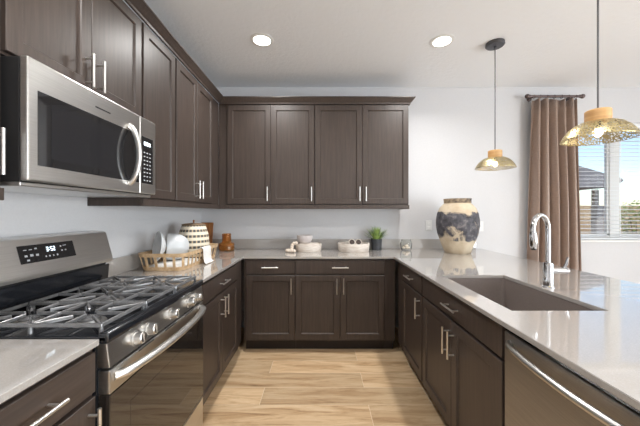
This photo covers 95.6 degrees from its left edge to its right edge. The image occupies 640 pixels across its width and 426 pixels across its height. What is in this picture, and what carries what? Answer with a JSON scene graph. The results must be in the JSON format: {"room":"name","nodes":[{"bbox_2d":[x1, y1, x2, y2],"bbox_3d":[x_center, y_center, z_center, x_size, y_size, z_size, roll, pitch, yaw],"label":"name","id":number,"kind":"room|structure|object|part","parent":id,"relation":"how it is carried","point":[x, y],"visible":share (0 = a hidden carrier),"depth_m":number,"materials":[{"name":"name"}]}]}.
{"room":"kitchen","nodes":[
{"label":"kitchen","id":0,"kind":"room"},
{"bbox_2d":[0,192,200,257],"bbox_3d":[-1.456,-0.065,-0.315,0.150,2.790,7.370,0,0,0],"label":"wall","id":1,"kind":"structure","parent":0,"point":[129,230],"depth_m":1.76,"materials":[{"name":"paint"}]},
{"bbox_2d":[0,127,5,199],"bbox_3d":[-1.195,-0.597,0.731,0.369,1.110,0.462,0,0,0],"label":"upper cabinet","id":2,"kind":"object","parent":1,"relation":"attached to","point":[3,130],"depth_m":0.93,"materials":[{"name":"brown wood"}]},
{"bbox_3d":[-1.058,-0.063,0.731,0.024,0.042,0.462,0,0,0],"label":"light rail","id":3,"kind":"part","parent":2,"relation":"part of","materials":[{"name":"brown wood"}]},
{"bbox_2d":[0,0,140,115],"bbox_3d":[-1.195,-0.844,1.340,0.369,0.616,0.754,0,0,0],"label":"upper cabinet","id":4,"kind":"object","parent":1,"relation":"attached to","point":[96,44],"visible":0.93,"depth_m":1.29,"materials":[{"name":"brown wood"}]},
{"bbox_3d":[-1.060,-0.840,1.152,0.019,0.588,0.364,0,0,0],"label":"door","id":5,"kind":"part","parent":4,"relation":"part of","materials":[{"name":"brown wood"}]},
{"bbox_2d":[0,55,154,197],"bbox_3d":[-1.143,-0.308,1.339,0.471,0.436,0.751,0,0,0],"label":"microwave","id":6,"kind":"object","parent":4,"relation":"attached to","point":[64,137],"visible":1,"depth_m":1.12,"materials":[{"name":"silver metal"}]},
{"bbox_3d":[-0.973,-0.293,1.277,0.004,0.258,0.558,0,0,0],"label":"door glass","id":7,"kind":"part","parent":6,"relation":"part of","materials":[{"name":"black glass"}]},
{"bbox_3d":[-0.945,-0.298,1.478,0.075,0.320,0.022,0,0,0],"label":"handle","id":8,"kind":"part","parent":6,"relation":"part of","materials":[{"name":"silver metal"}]},
{"bbox_3d":[-0.986,-0.317,1.641,0.028,0.418,0.148,0,0,0],"label":"control panel","id":9,"kind":"part","parent":6,"relation":"part of","materials":[{"name":"metal"}]},
{"bbox_3d":[-1.031,-0.640,1.302,0.042,0.150,0.012,0,0,0],"label":"handle","id":10,"kind":"part","parent":4,"relation":"part of","materials":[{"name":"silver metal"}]},
{"bbox_3d":[-1.031,-0.640,1.368,0.042,0.150,0.012,0,0,0],"label":"handle","id":11,"kind":"part","parent":4,"relation":"part of","materials":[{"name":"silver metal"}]},
{"bbox_3d":[-1.060,-0.840,1.522,0.019,0.588,0.372,0,0,0],"label":"door","id":12,"kind":"part","parent":4,"relation":"part of","materials":[{"name":"brown wood"}]},
{"bbox_2d":[87,21,174,200],"bbox_3d":[-1.214,-0.618,1.917,0.329,1.068,0.396,0,0,0],"label":"upper cabinet","id":13,"kind":"object","parent":1,"relation":"attached to","point":[157,62],"visible":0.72,"depth_m":1.92,"materials":[{"name":"brown wood"}]},
{"bbox_3d":[-1.060,-0.614,1.917,0.019,1.040,0.378,0,0,0],"label":"door","id":14,"kind":"part","parent":13,"relation":"part of","materials":[{"name":"brown wood"}]},
{"bbox_2d":[173,57,217,204],"bbox_3d":[-1.195,-0.618,2.587,0.369,1.068,0.939,0,0,0],"label":"upper cabinet","id":15,"kind":"object","parent":1,"relation":"attached to","point":[196,110],"visible":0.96,"depth_m":2.45,"materials":[{"name":"brown wood"}]},
{"bbox_3d":[-1.060,-0.614,2.307,0.019,1.040,0.361,0,0,0],"label":"door","id":16,"kind":"part","parent":15,"relation":"part of","materials":[{"name":"brown wood"}]},
{"bbox_3d":[-1.031,-0.198,2.455,0.042,0.150,0.012,0,0,0],"label":"handle","id":17,"kind":"part","parent":15,"relation":"part of","materials":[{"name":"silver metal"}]},
{"bbox_3d":[-1.060,-0.614,2.671,0.019,1.040,0.361,0,0,0],"label":"door","id":18,"kind":"part","parent":15,"relation":"part of","materials":[{"name":"brown wood"}]},
{"bbox_2d":[203,327,447,425],"bbox_3d":[2.010,1.380,-0.315,7.081,0.100,7.670,0,0,0],"label":"floor","id":19,"kind":"structure","parent":0,"point":[257,387],"depth_m":2.17,"materials":[{"name":"brown wood"}]},
{"bbox_2d":[0,350,101,425],"bbox_3d":[-1.033,0.882,0.726,0.692,0.895,0.451,0,0,0],"label":"base cabinet","id":20,"kind":"object","parent":19,"relation":"on","point":[64,397],"visible":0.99,"depth_m":0.81,"materials":[{"name":"brown wood"}]},
{"bbox_3d":[-0.708,0.514,0.720,0.042,0.012,0.155,0,0,0],"label":"handle","id":21,"kind":"part","parent":20,"relation":"part of","materials":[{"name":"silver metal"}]},
{"bbox_3d":[-0.737,0.897,0.726,0.019,0.609,0.428,0,0,0],"label":"door","id":22,"kind":"part","parent":20,"relation":"part of","materials":[{"name":"brown wood"}]},
{"bbox_3d":[-0.708,0.690,0.912,0.042,0.150,0.012,0,0,0],"label":"handle","id":23,"kind":"part","parent":20,"relation":"part of","materials":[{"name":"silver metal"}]},
{"bbox_2d":[0,231,205,425],"bbox_3d":[-0.999,0.719,1.347,0.746,1.222,0.782,0,0,0],"label":"gas range","id":24,"kind":"object","parent":19,"relation":"on","point":[149,332],"visible":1,"depth_m":1.26,"materials":[{"name":"silver metal"}]},
{"bbox_3d":[-1.090,0.402,1.085,0.100,0.012,0.100,0,0,0],"label":"burner","id":25,"kind":"part","parent":24,"relation":"part of","materials":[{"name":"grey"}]},
{"bbox_3d":[-1.260,0.179,1.349,0.024,0.077,0.274,0,0,0],"label":"display panel","id":26,"kind":"part","parent":24,"relation":"part of","materials":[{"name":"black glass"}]},
{"bbox_3d":[-0.865,0.402,1.085,0.112,0.012,0.112,0,0,0],"label":"burner","id":27,"kind":"part","parent":24,"relation":"part of","materials":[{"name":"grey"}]},
{"bbox_2d":[0,279,202,343],"bbox_3d":[-0.999,0.415,1.347,0.602,0.038,0.782,0,0,0],"label":"cooktop","id":28,"kind":"object","parent":24,"relation":"in","point":[116,330],"depth_m":1.15,"materials":[{"name":"black metal"}]},
{"bbox_3d":[-0.686,0.477,1.105,0.039,0.060,0.060,0,0,0],"label":"control knob","id":29,"kind":"part","parent":24,"relation":"part of","materials":[{"name":"metal"}]},
{"bbox_3d":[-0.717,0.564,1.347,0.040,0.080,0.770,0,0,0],"label":"oven door","id":30,"kind":"part","parent":24,"relation":"part of","materials":[{"name":"metal"}]},
{"bbox_3d":[-0.717,0.846,1.347,0.041,0.482,0.770,0,0,0],"label":"door glass","id":31,"kind":"part","parent":24,"relation":"part of","materials":[{"name":"black glass"}]},
{"bbox_3d":[-0.717,0.475,1.347,0.041,0.080,0.774,0,0,0],"label":"control panel","id":32,"kind":"part","parent":24,"relation":"part of","materials":[{"name":"metal"}]},
{"bbox_3d":[-0.686,0.477,1.190,0.039,0.060,0.060,0,0,0],"label":"control knob","id":33,"kind":"part","parent":24,"relation":"part of","materials":[{"name":"metal"}]},
{"bbox_3d":[-0.669,0.554,1.347,0.087,0.027,0.745,0,0,0],"label":"handle","id":34,"kind":"part","parent":24,"relation":"part of","materials":[{"name":"silver metal"}]},
{"bbox_3d":[-0.686,0.477,1.372,0.039,0.060,0.060,0,0,0],"label":"control knob","id":35,"kind":"part","parent":24,"relation":"part of","materials":[{"name":"metal"}]},
{"bbox_3d":[-0.686,0.477,1.555,0.039,0.060,0.060,0,0,0],"label":"control knob","id":36,"kind":"part","parent":24,"relation":"part of","materials":[{"name":"metal"}]},
{"bbox_3d":[-0.718,1.181,1.347,0.040,0.174,0.770,0,0,0],"label":"warming drawer","id":37,"kind":"part","parent":24,"relation":"part of","materials":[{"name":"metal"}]},
{"bbox_3d":[-0.686,0.477,1.640,0.039,0.060,0.060,0,0,0],"label":"control knob","id":38,"kind":"part","parent":24,"relation":"part of","materials":[{"name":"metal"}]},
{"bbox_2d":[202,260,240,404],"bbox_3d":[-1.033,0.882,2.247,0.692,0.895,1.003,0,0,0],"label":"base cabinet","id":39,"kind":"object","parent":19,"relation":"on","point":[221,300],"visible":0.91,"depth_m":2.12,"materials":[{"name":"brown wood"}]},
{"bbox_3d":[-0.737,0.897,1.960,0.019,0.609,0.406,0,0,0],"label":"door","id":40,"kind":"part","parent":39,"relation":"part of","materials":[{"name":"brown wood"}]},
{"bbox_3d":[-0.737,0.514,2.165,0.019,0.128,0.816,0,0,0],"label":"drawer","id":41,"kind":"part","parent":39,"relation":"part of","materials":[{"name":"brown wood"}]},
{"bbox_3d":[-0.708,0.690,2.200,0.042,0.150,0.012,0,0,0],"label":"handle","id":42,"kind":"part","parent":39,"relation":"part of","materials":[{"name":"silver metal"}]},
{"bbox_3d":[-0.737,0.897,2.370,0.019,0.609,0.406,0,0,0],"label":"door","id":43,"kind":"part","parent":39,"relation":"part of","materials":[{"name":"brown wood"}]},
{"bbox_2d":[106,239,639,410],"bbox_3d":[0.242,0.368,1.919,3.244,0.131,2.899,0,0,0],"label":"countertop","id":44,"kind":"structure","parent":39,"relation":"on","point":[602,345],"depth_m":1.55,"materials":[{"name":"beige stone"}]},
{"bbox_2d":[138,243,217,270],"bbox_3d":[-1.127,0.350,2.397,0.353,0.126,0.723,0,0,0],"label":"basket","id":45,"kind":"object","parent":44,"relation":"on","point":[145,254],"visible":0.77,"depth_m":2.07,"materials":[{"name":"beige wicker"}]},
{"bbox_2d":[152,231,165,260],"bbox_3d":[-1.185,0.245,2.146,0.068,0.222,0.224,0,0,-44],"label":"plate","id":46,"kind":"object","parent":45,"relation":"in","point":[159,243],"visible":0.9,"depth_m":2.19,"materials":[{"name":"white ceramic"}]},
{"bbox_2d":[149,258,197,266],"bbox_3d":[-1.130,0.388,2.260,0.261,0.024,0.358,0,0,0],"label":"linen cloth","id":47,"kind":"object","parent":45,"relation":"in","point":[178,262],"visible":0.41,"depth_m":2.19,"materials":[{"name":"white fabric"}]},
{"bbox_2d":[166,234,188,259],"bbox_3d":[-1.143,0.269,2.334,0.164,0.212,0.212,0,0,-25],"label":"bowl","id":48,"kind":"object","parent":47,"relation":"on","point":[176,243],"visible":0.88,"depth_m":2.26,"materials":[{"name":"white ceramic"}]},
{"bbox_2d":[179,220,208,258],"bbox_3d":[-1.128,0.231,2.590,0.264,0.340,0.264,0,0,0],"label":"jar","id":49,"kind":"object","parent":45,"relation":"in","point":[197,235],"visible":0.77,"depth_m":2.50,"materials":[{"name":"white ceramic"}]},
{"bbox_3d":[-1.128,0.098,2.590,0.200,0.020,0.200,0,0,0],"label":"jar lid","id":50,"kind":"part","parent":49,"relation":"part of","materials":[{"name":"beige wicker"}]},
{"bbox_2d":[199,245,213,263],"bbox_3d":[-0.939,0.342,2.406,0.077,0.132,0.183,0,0,0],"label":"tea towel","id":51,"kind":"object","parent":45,"relation":"hanging from","point":[206,249],"visible":0.92,"depth_m":2.40,"materials":[{"name":"white fabric"}]},
{"bbox_2d":[202,222,213,242],"bbox_3d":[-1.290,0.260,3.308,0.132,0.303,0.064,0,0,0],"label":"serving board","id":52,"kind":"object","parent":44,"relation":"on","point":[209,225],"visible":0.49,"depth_m":3.31,"materials":[{"name":"orange wood"}]},
{"bbox_2d":[219,233,234,250],"bbox_3d":[-1.030,0.320,3.200,0.168,0.186,0.168,0,0,0],"label":"vase","id":53,"kind":"object","parent":44,"relation":"on","point":[226,244],"visible":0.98,"depth_m":3.15,"materials":[{"name":"orange glass"}]},
{"bbox_2d":[285,241,297,252],"bbox_3d":[-0.298,0.354,3.042,0.132,0.116,0.084,0,0,21],"label":"bead garland","id":54,"kind":"object","parent":44,"relation":"on","point":[292,250],"visible":1,"depth_m":3.02,"materials":[{"name":"white wood"}]},
{"bbox_2d":[295,243,321,252],"bbox_3d":[-0.125,0.371,3.155,0.284,0.084,0.284,0,0,0],"label":"bowl","id":55,"kind":"object","parent":44,"relation":"on","point":[299,247],"visible":0.87,"depth_m":3.03,"materials":[{"name":"white ceramic"}]},
{"bbox_2d":[298,242,318,244],"bbox_3d":[-0.125,0.361,3.155,0.232,0.070,0.232,0,0,0],"label":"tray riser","id":56,"kind":"object","parent":55,"relation":"in","point":[310,243],"visible":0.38,"depth_m":3.10,"materials":[{"name":"white wood"}]},
{"bbox_2d":[297,235,312,242],"bbox_3d":[-0.165,0.282,3.145,0.172,0.085,0.172,0,0,0],"label":"bowl","id":57,"kind":"object","parent":56,"relation":"on","point":[301,238],"visible":0.98,"depth_m":3.08,"materials":[{"name":"white ceramic"}]},
{"bbox_2d":[338,241,368,252],"bbox_3d":[0.366,0.368,3.165,0.344,0.090,0.344,0,0,0],"label":"bowl","id":58,"kind":"object","parent":44,"relation":"on","point":[345,246],"visible":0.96,"depth_m":3.02,"materials":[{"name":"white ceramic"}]},
{"bbox_2d":[366,227,387,249],"bbox_3d":[0.656,0.275,3.259,0.372,0.276,0.175,0,0,0],"label":"potted plant","id":59,"kind":"object","parent":44,"relation":"on","point":[376,241],"visible":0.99,"depth_m":3.23,"materials":[{"name":"green plant"}]},
{"bbox_3d":[0.637,0.352,3.265,0.122,0.122,0.122,0,0,0],"label":"pot","id":60,"kind":"part","parent":59,"relation":"part of","materials":[{"name":"grey ceramic"}]},
{"bbox_2d":[400,239,411,250],"bbox_3d":[0.960,0.353,3.235,0.128,0.120,0.128,0,0,0],"label":"glass jar","id":61,"kind":"object","parent":44,"relation":"on","point":[406,245],"visible":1,"depth_m":3.22,"materials":[{"name":"clear glass"}]},
{"bbox_2d":[436,198,479,253],"bbox_3d":[1.430,0.133,3.020,0.416,0.560,0.416,0,0,0],"label":"vase","id":62,"kind":"object","parent":44,"relation":"on","point":[457,219],"visible":1,"depth_m":2.88,"materials":[{"name":"ceramic"}]},
{"bbox_2d":[449,278,594,310],"bbox_3d":[1.018,0.546,1.579,0.437,0.224,0.730,0,0,0],"label":"sink","id":63,"kind":"object","parent":44,"relation":"in","point":[513,296],"visible":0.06,"depth_m":1.81,"materials":[{"name":"stone"}]},
{"bbox_2d":[529,213,569,287],"bbox_3d":[1.248,0.206,1.602,0.275,0.413,0.078,0,0,-16],"label":"faucet","id":64,"kind":"object","parent":44,"relation":"on","point":[549,271],"visible":1,"depth_m":1.60,"materials":[{"name":"silver metal"}]},
{"bbox_3d":[1.205,0.142,1.584,0.181,0.283,0.025,0,0,-28],"label":"spout","id":65,"kind":"part","parent":64,"relation":"part of","materials":[{"name":"silver metal"}]},
{"bbox_3d":[1.340,0.293,1.620,0.092,0.096,0.038,0,0,0],"label":"lever handle","id":66,"kind":"part","parent":64,"relation":"part of","materials":[{"name":"silver metal"}]},
{"bbox_2d":[244,259,295,348],"bbox_3d":[-0.480,0.882,3.039,0.486,0.895,0.658,0,0,0],"label":"base cabinet","id":67,"kind":"object","parent":19,"relation":"on","point":[269,284],"visible":0.96,"depth_m":2.76,"materials":[{"name":"brown wood"}]},
{"bbox_3d":[-0.471,0.514,2.731,0.155,0.011,0.042,0,0,0],"label":"handle","id":68,"kind":"part","parent":67,"relation":"part of","materials":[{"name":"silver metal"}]},
{"bbox_3d":[-0.471,0.514,2.760,0.460,0.128,0.019,0,0,0],"label":"drawer","id":69,"kind":"part","parent":67,"relation":"part of","materials":[{"name":"brown wood"}]},
{"bbox_3d":[-0.471,0.897,2.760,0.460,0.609,0.019,0,0,0],"label":"door","id":70,"kind":"part","parent":67,"relation":"part of","materials":[{"name":"brown wood"}]},
{"bbox_3d":[-0.271,0.690,2.731,0.011,0.150,0.042,0,0,0],"label":"handle","id":71,"kind":"part","parent":67,"relation":"part of","materials":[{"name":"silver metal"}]},
{"bbox_2d":[295,259,394,348],"bbox_3d":[0.241,0.882,3.039,0.954,0.895,0.658,0,0,0],"label":"base cabinet","id":72,"kind":"object","parent":19,"relation":"on","point":[340,303],"visible":0.98,"depth_m":2.76,"materials":[{"name":"brown wood"}]},
{"bbox_3d":[-0.022,0.897,2.760,0.421,0.609,0.019,0,0,0],"label":"door","id":73,"kind":"part","parent":72,"relation":"part of","materials":[{"name":"brown wood"}]},
{"bbox_3d":[0.190,0.514,2.760,0.846,0.128,0.019,0,0,0],"label":"drawer","id":74,"kind":"part","parent":72,"relation":"part of","materials":[{"name":"brown wood"}]},
{"bbox_3d":[0.190,0.514,2.731,0.155,0.011,0.042,0,0,0],"label":"handle","id":75,"kind":"part","parent":72,"relation":"part of","materials":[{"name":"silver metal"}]},
{"bbox_3d":[0.403,0.897,2.760,0.421,0.609,0.019,0,0,0],"label":"door","id":76,"kind":"part","parent":72,"relation":"part of","materials":[{"name":"brown wood"}]},
{"bbox_2d":[398,262,424,381],"bbox_3d":[1.004,0.882,2.403,0.643,0.895,0.690,0,0,0],"label":"base cabinet","id":77,"kind":"object","parent":19,"relation":"on","point":[410,295],"visible":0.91,"depth_m":2.32,"materials":[{"name":"brown wood"}]},
{"bbox_3d":[0.732,0.514,2.309,0.019,0.128,0.486,0,0,0],"label":"drawer","id":78,"kind":"part","parent":77,"relation":"part of","materials":[{"name":"brown wood"}]},
{"bbox_3d":[0.732,0.897,2.309,0.019,0.609,0.486,0,0,0],"label":"door","id":79,"kind":"part","parent":77,"relation":"part of","materials":[{"name":"brown wood"}]},
{"bbox_3d":[0.703,0.690,2.100,0.042,0.150,0.012,0,0,0],"label":"handle","id":80,"kind":"part","parent":77,"relation":"part of","materials":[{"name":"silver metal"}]},
{"bbox_2d":[422,277,506,425],"bbox_3d":[1.004,0.882,1.599,0.643,0.895,0.914,0,0,0],"label":"base cabinet","id":81,"kind":"object","parent":19,"relation":"on","point":[463,349],"visible":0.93,"depth_m":1.49,"materials":[{"name":"brown wood"}]},
{"bbox_3d":[0.732,0.897,1.823,0.019,0.609,0.445,0,0,0],"label":"door","id":82,"kind":"part","parent":81,"relation":"part of","materials":[{"name":"brown wood"}]},
{"bbox_3d":[0.703,0.715,1.632,0.042,0.150,0.012,0,0,0],"label":"handle","id":83,"kind":"part","parent":81,"relation":"part of","materials":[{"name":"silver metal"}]},
{"bbox_3d":[0.703,0.514,1.575,0.042,0.012,0.155,0,0,0],"label":"handle","id":84,"kind":"part","parent":81,"relation":"part of","materials":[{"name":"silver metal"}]},
{"bbox_3d":[0.703,0.715,1.566,0.042,0.150,0.012,0,0,0],"label":"handle","id":85,"kind":"part","parent":81,"relation":"part of","materials":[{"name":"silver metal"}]},
{"bbox_3d":[0.732,0.514,1.599,0.019,0.128,0.894,0,0,0],"label":"drawer","id":86,"kind":"part","parent":81,"relation":"part of","materials":[{"name":"brown wood"}]},
{"bbox_3d":[0.732,0.897,1.375,0.019,0.609,0.445,0,0,0],"label":"door","id":87,"kind":"part","parent":81,"relation":"part of","materials":[{"name":"brown wood"}]},
{"bbox_2d":[505,329,639,425],"bbox_3d":[0.991,0.886,0.830,0.659,0.888,0.607,0,0,0],"label":"dishwasher","id":88,"kind":"object","parent":19,"relation":"on","point":[540,390],"visible":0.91,"depth_m":0.90,"materials":[{"name":"silver metal"}]},
{"bbox_3d":[-1.033,0.882,0.269,0.692,0.895,0.458,0,0,0],"label":"base cabinet","id":89,"kind":"object","parent":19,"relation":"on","visible":0},
{"bbox_2d":[0,339,98,403],"bbox_3d":[-1.052,0.368,0.491,0.656,0.131,0.922,0,0,0],"label":"countertop","id":90,"kind":"structure","parent":89,"relation":"on","point":[23,362],"depth_m":0.83,"materials":[{"name":"beige stone"}]},
{"bbox_2d":[123,0,639,86],"bbox_3d":[2.010,-1.520,-0.315,7.081,0.120,7.670,0,0,0],"label":"ceiling","id":91,"kind":"structure","parent":0,"point":[317,43],"depth_m":2.45,"materials":[{"name":"white paint"}]},
{"bbox_2d":[250,33,273,46],"bbox_3d":[-0.489,-1.455,2.447,0.196,0.008,0.196,0,0,0],"label":"recessed light","id":92,"kind":"object","parent":91,"relation":"in","point":[258,39],"visible":1,"depth_m":2.44,"materials":[{"name":"white plastic"}]},
{"bbox_2d":[430,34,454,47],"bbox_3d":[1.035,-1.455,2.460,0.196,0.008,0.196,0,0,0],"label":"recessed light","id":93,"kind":"object","parent":91,"relation":"in","point":[443,40],"visible":1,"depth_m":2.44,"materials":[{"name":"white plastic"}]},
{"bbox_2d":[474,38,516,170],"bbox_3d":[1.503,-0.921,2.490,0.312,1.076,0.312,0,0,0],"label":"pendant lamp","id":94,"kind":"object","parent":91,"relation":"hanging from","point":[495,156],"visible":1,"depth_m":2.49,"materials":[{"name":"gold metal"}]},
{"bbox_3d":[1.503,-0.976,2.490,0.008,0.888,0.008,0,0,0],"label":"cord","id":95,"kind":"part","parent":94,"relation":"part of","materials":[{"name":"grey plastic"}]},
{"bbox_3d":[1.503,-0.429,2.490,0.312,0.092,0.312,0,0,0],"label":"lamp shade","id":96,"kind":"part","parent":94,"relation":"part of","materials":[{"name":"gold metal"}]},
{"bbox_2d":[559,0,639,145],"bbox_3d":[1.452,-0.921,1.515,0.312,1.076,0.312,0,0,0],"label":"pendant lamp","id":97,"kind":"object","parent":91,"relation":"hanging from","point":[597,117],"visible":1,"depth_m":1.50,"materials":[{"name":"gold metal"}]},
{"bbox_3d":[1.452,-0.976,1.515,0.008,0.888,0.008,0,0,0],"label":"cord","id":98,"kind":"part","parent":97,"relation":"part of","materials":[{"name":"grey plastic"}]},
{"bbox_3d":[1.452,-0.422,1.515,0.041,0.048,0.041,0,0,0],"label":"bulb","id":99,"kind":"part","parent":97,"relation":"part of","materials":[{"name":"white glass"}]},
{"bbox_3d":[1.452,-0.429,1.515,0.312,0.092,0.312,0,0,0],"label":"lamp shade","id":100,"kind":"part","parent":97,"relation":"part of","materials":[{"name":"gold metal"}]},
{"bbox_2d":[201,87,639,326],"bbox_3d":[2.010,-0.065,3.445,7.081,2.790,0.150,0,0,0],"label":"wall","id":101,"kind":"structure","parent":0,"point":[451,129],"depth_m":3.37,"materials":[{"name":"paint"}]},
{"bbox_2d":[219,104,314,204],"bbox_3d":[-0.562,-0.618,3.185,1.010,1.068,0.366,0,0,0],"label":"upper cabinet","id":102,"kind":"object","parent":101,"relation":"attached to","point":[267,151],"visible":0.98,"depth_m":3.05,"materials":[{"name":"brown wood"}]},
{"bbox_2d":[87,199,408,208],"bbox_3d":[-0.407,-0.063,2.824,2.841,0.042,1.130,0,0,-34],"label":"rail","id":103,"kind":"object","parent":102,"relation":"attached to","point":[90,202],"visible":1,"depth_m":2.81,"materials":[{"name":"brown wood"}]},
{"bbox_3d":[-0.746,-0.614,3.052,0.455,1.040,0.019,0,0,0],"label":"door","id":104,"kind":"part","parent":102,"relation":"part of","materials":[{"name":"brown wood"}]},
{"bbox_3d":[-0.288,-0.614,3.052,0.455,1.040,0.019,0,0,0],"label":"door","id":105,"kind":"part","parent":102,"relation":"part of","materials":[{"name":"brown wood"}]},
{"bbox_2d":[106,239,475,276],"bbox_3d":[0.210,0.358,2.555,3.180,0.111,1.627,0,0,0],"label":"backsplash","id":106,"kind":"structure","parent":101,"relation":"attached to","point":[122,264],"depth_m":3.35,"materials":[{"name":"beige stone"}]},
{"bbox_2d":[315,104,408,204],"bbox_3d":[0.439,-0.618,3.185,0.990,1.068,0.366,0,0,0],"label":"upper cabinet","id":107,"kind":"object","parent":101,"relation":"attached to","point":[362,150],"visible":0.98,"depth_m":3.05,"materials":[{"name":"brown wood"}]},
{"bbox_2d":[124,0,415,104],"bbox_3d":[-0.031,-1.171,1.909,2.036,0.066,2.918,0,0,0],"label":"crown molding","id":108,"kind":"structure","parent":107,"relation":"attached to","point":[140,7],"depth_m":2.99,"materials":[{"name":"brown wood"}]},
{"bbox_3d":[0.195,-0.614,3.052,0.495,1.040,0.019,0,0,0],"label":"door","id":109,"kind":"part","parent":107,"relation":"part of","materials":[{"name":"brown wood"}]},
{"bbox_3d":[0.687,-0.614,3.052,0.484,1.040,0.019,0,0,0],"label":"door","id":110,"kind":"part","parent":107,"relation":"part of","materials":[{"name":"brown wood"}]},
{"bbox_2d":[425,220,431,229],"bbox_3d":[1.262,0.145,3.366,0.074,0.116,0.008,0,0,0],"label":"outlet plate","id":111,"kind":"object","parent":101,"relation":"attached to","point":[428,223],"visible":1,"depth_m":3.36,"materials":[{"name":"white plastic"}]},
{"bbox_2d":[479,221,482,230],"bbox_3d":[1.860,0.155,3.366,0.074,0.116,0.008,0,0,0],"label":"outlet plate","id":112,"kind":"object","parent":101,"relation":"attached to","point":[481,222],"visible":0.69,"depth_m":3.36,"materials":[{"name":"white plastic"}]},
{"bbox_2d":[525,94,584,101],"bbox_3d":[2.652,-1.317,3.310,0.674,0.053,0.119,0,0,0],"label":"curtain rod","id":113,"kind":"object","parent":101,"relation":"attached to","point":[528,97],"visible":0.95,"depth_m":3.26,"materials":[{"name":"brown metal"}]},
{"bbox_2d":[527,98,581,270],"bbox_3d":[2.643,0.013,3.270,0.598,2.609,0.126,0,0,0],"label":"curtain","id":114,"kind":"object","parent":113,"relation":"hanging from","point":[553,187],"visible":0.71,"depth_m":3.25,"materials":[{"name":"brown fabric"}]},
{"bbox_3d":[2.652,-1.318,3.275,0.565,0.026,0.026,0,0,0],"label":"rod","id":115,"kind":"part","parent":113,"relation":"part of","materials":[{"name":"brown metal"}]},
{"bbox_2d":[581,129,639,237],"bbox_3d":[3.440,-0.366,3.481,1.160,1.360,0.059,0,0,0],"label":"window","id":116,"kind":"structure","parent":101,"relation":"in","point":[611,179],"depth_m":3.45,"materials":[{"name":"white"}]},
{"bbox_2d":[578,123,639,239],"bbox_3d":[3.440,-0.367,3.406,1.148,1.354,0.060,0,0,0],"label":"window blind","id":117,"kind":"object","parent":116,"relation":"attached to","point":[635,124],"visible":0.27,"depth_m":3.38,"materials":[{"name":"white plastic"}]},
{"bbox_3d":[3.440,0.301,3.407,1.140,0.018,0.046,0,0,0],"label":"rail","id":118,"kind":"part","parent":117,"relation":"part of","materials":[{"name":"white plastic"}]},
{"bbox_3d":[3.505,-0.347,3.382,0.006,1.298,0.002,0,0,0],"label":"ladder cord","id":119,"kind":"part","parent":117,"relation":"part of","materials":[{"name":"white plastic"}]},
{"bbox_2d":[581,240,639,241],"bbox_3d":[3.440,0.325,3.401,1.200,0.022,0.107,0,0,0],"label":"trim","id":120,"kind":"structure","parent":101,"relation":"attached to","point":[581,240],"depth_m":3.35,"materials":[{"name":"white wood"}]},
{"label":"outside","id":121,"kind":"structure","parent":0,"visible":0},
{"bbox_3d":[14.000,1.540,21.765,52.000,0.180,36.470,0,0,0],"label":"ground","id":122,"kind":"structure","parent":121,"visible":0},
{"bbox_2d":[579,166,622,233],"bbox_3d":[5.660,0.110,8.550,4.520,2.680,2.100,0,0,0],"label":"patio cover","id":123,"kind":"object","parent":122,"relation":"on","point":[587,180],"visible":0.2,"depth_m":7.52,"materials":[{"name":"grey tile"}]},
{"bbox_3d":[7.760,-0.435,8.180,0.120,0.450,0.120,0,0,0],"label":"post","id":124,"kind":"part","parent":123,"relation":"part of","materials":[{"name":"grey paint"}]},
{"bbox_2d":[580,206,639,233],"bbox_3d":[13.000,0.580,11.100,22.000,1.740,0.200,0,0,0],"label":"wall","id":125,"kind":"structure","parent":122,"relation":"on","point":[582,216],"depth_m":11.00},
{"bbox_2d":[621,200,639,233],"bbox_3d":[9.752,0.526,8.890,1.459,1.857,1.157,0,0,0],"label":"shrub","id":126,"kind":"object","parent":122,"relation":"on","point":[624,207],"visible":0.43,"depth_m":9.01,"materials":[{"name":"green plant"}]}
]}

